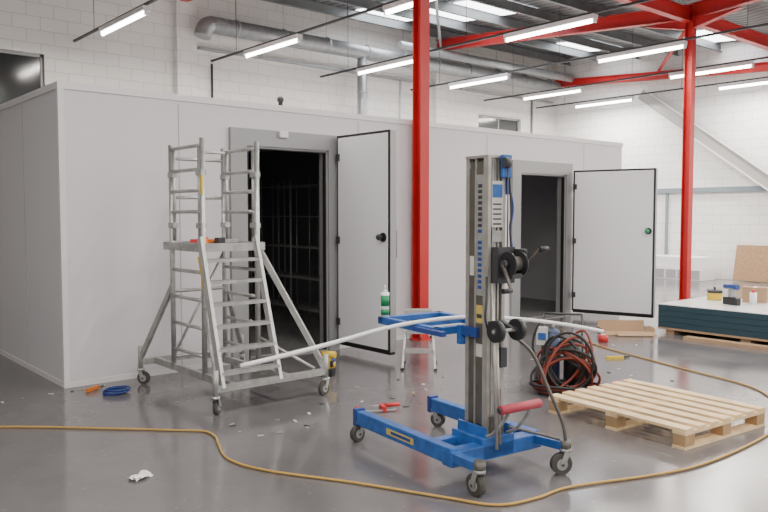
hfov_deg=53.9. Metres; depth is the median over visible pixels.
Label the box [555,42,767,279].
wall
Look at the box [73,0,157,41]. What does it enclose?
fluorescent light
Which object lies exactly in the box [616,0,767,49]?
beam
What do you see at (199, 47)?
conduit
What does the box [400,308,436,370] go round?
step stool
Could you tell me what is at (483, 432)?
lift
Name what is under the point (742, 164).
diagonal brace
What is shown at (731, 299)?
drill
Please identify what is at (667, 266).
crates
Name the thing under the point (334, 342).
trim strip
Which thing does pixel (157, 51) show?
wall
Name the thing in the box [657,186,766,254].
steel rail
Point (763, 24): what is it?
lighting trunking
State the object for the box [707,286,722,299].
tool case
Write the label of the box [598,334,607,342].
tape roll
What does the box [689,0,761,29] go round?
rafter
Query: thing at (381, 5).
lighting trunking
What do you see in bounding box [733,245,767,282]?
sheet
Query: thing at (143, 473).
paper scrap
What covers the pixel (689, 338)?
packing timber
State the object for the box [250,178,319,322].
storage rack
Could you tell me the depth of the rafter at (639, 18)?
15.19 m
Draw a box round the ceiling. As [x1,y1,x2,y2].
[309,0,767,57]
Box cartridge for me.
[381,285,388,316]
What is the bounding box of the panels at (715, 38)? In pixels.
[357,0,733,51]
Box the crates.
[656,254,714,280]
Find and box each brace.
[434,0,694,70]
[637,88,767,190]
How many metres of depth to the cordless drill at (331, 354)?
7.46 m
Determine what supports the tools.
on the scaffold tower
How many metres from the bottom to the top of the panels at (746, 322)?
0.397 m
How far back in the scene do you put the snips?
8.34 m
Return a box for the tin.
[331,358,335,371]
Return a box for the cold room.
[0,81,622,388]
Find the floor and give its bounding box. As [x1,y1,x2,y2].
[0,278,767,511]
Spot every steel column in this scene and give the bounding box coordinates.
[409,0,431,340]
[677,12,696,299]
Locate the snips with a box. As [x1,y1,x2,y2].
[606,355,629,358]
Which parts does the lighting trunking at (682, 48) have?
fluorescent light, fluorescent light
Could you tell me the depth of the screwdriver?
6.82 m
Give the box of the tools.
[190,237,237,243]
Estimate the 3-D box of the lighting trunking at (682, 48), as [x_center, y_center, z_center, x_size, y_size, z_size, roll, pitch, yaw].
[10.706,-4.546,14.084,0.110,1.775,19.580,-3,4,-40]
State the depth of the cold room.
7.93 m
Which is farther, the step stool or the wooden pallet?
the step stool
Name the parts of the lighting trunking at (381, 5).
fluorescent light, fluorescent light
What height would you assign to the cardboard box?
0.158 m
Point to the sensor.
(280, 99)
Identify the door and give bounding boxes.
[336,129,396,354]
[571,168,657,317]
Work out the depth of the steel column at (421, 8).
9.53 m
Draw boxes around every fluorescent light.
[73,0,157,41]
[320,0,651,77]
[484,35,767,100]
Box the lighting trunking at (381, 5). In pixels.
[211,0,433,61]
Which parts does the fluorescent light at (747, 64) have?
fluorescent light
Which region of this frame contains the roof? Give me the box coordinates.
[262,0,767,65]
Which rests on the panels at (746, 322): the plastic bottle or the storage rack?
the plastic bottle
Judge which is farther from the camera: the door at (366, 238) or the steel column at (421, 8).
the steel column at (421, 8)
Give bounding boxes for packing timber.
[683,336,767,350]
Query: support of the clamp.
on the floor
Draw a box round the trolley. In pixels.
[528,312,600,395]
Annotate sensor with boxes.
[277,96,283,105]
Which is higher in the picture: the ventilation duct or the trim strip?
the ventilation duct
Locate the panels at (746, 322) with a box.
[658,296,767,343]
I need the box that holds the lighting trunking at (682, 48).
[536,48,767,108]
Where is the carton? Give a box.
[742,286,767,302]
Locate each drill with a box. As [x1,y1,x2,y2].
[320,351,336,375]
[723,283,740,305]
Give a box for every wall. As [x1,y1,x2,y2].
[0,0,554,135]
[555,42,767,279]
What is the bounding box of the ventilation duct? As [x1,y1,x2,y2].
[194,0,573,114]
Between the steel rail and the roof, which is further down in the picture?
the steel rail
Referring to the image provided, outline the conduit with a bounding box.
[197,46,553,132]
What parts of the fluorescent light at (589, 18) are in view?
fluorescent light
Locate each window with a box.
[0,49,43,103]
[478,114,518,131]
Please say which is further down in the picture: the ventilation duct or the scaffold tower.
the scaffold tower
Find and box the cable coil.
[102,385,130,395]
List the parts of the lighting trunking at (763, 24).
fluorescent light, fluorescent light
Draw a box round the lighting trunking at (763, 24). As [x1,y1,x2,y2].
[410,13,767,90]
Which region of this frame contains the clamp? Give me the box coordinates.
[356,402,399,411]
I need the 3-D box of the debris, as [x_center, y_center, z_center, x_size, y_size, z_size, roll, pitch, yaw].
[0.346,1.192,7.325,6.977,0.006,2.900,-2,4,-34]
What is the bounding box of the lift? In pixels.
[350,154,571,496]
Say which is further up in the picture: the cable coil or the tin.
the tin
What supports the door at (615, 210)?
attached to the cold room
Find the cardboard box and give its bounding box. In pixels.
[597,320,656,336]
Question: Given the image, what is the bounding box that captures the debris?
[0,337,673,435]
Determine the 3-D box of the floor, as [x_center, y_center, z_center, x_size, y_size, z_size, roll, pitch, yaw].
[2.507,1.357,6.216,25.300,0.200,21.800,-3,4,-40]
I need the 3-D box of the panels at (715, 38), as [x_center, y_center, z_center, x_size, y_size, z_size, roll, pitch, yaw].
[2.186,-4.881,9.713,19.800,0.540,14.050,-3,4,-40]
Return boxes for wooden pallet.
[549,379,765,450]
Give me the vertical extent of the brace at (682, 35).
0.524 m
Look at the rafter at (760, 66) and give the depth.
19.85 m
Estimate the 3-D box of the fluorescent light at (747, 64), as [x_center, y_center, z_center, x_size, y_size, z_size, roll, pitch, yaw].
[9.034,-4.467,12.656,0.110,1.775,19.580,-3,4,-40]
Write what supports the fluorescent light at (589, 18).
hanging from the ceiling
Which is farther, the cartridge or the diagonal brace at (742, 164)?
the diagonal brace at (742, 164)
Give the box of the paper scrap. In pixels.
[127,470,152,480]
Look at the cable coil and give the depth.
6.71 m
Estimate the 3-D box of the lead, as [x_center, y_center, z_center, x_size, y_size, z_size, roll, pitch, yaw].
[0.084,1.258,6.019,8.937,0.015,4.266,-2,4,-36]
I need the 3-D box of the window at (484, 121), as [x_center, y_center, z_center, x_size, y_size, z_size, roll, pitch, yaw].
[3.145,-3.306,20.657,1.790,0.990,0.140,-3,4,-40]
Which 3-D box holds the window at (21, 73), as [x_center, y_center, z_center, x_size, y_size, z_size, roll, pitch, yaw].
[-7.001,-2.740,11.998,3.090,1.320,0.140,-3,4,-40]
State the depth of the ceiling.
16.22 m
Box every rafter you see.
[437,4,690,49]
[554,62,767,86]
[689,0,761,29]
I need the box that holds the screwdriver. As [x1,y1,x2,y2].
[85,384,101,391]
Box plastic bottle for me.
[749,289,756,304]
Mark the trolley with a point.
(578, 373)
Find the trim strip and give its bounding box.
[240,315,603,367]
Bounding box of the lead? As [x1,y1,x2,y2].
[0,330,767,506]
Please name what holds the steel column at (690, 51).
on the floor
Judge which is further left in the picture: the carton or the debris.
the debris
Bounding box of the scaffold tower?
[137,137,329,413]

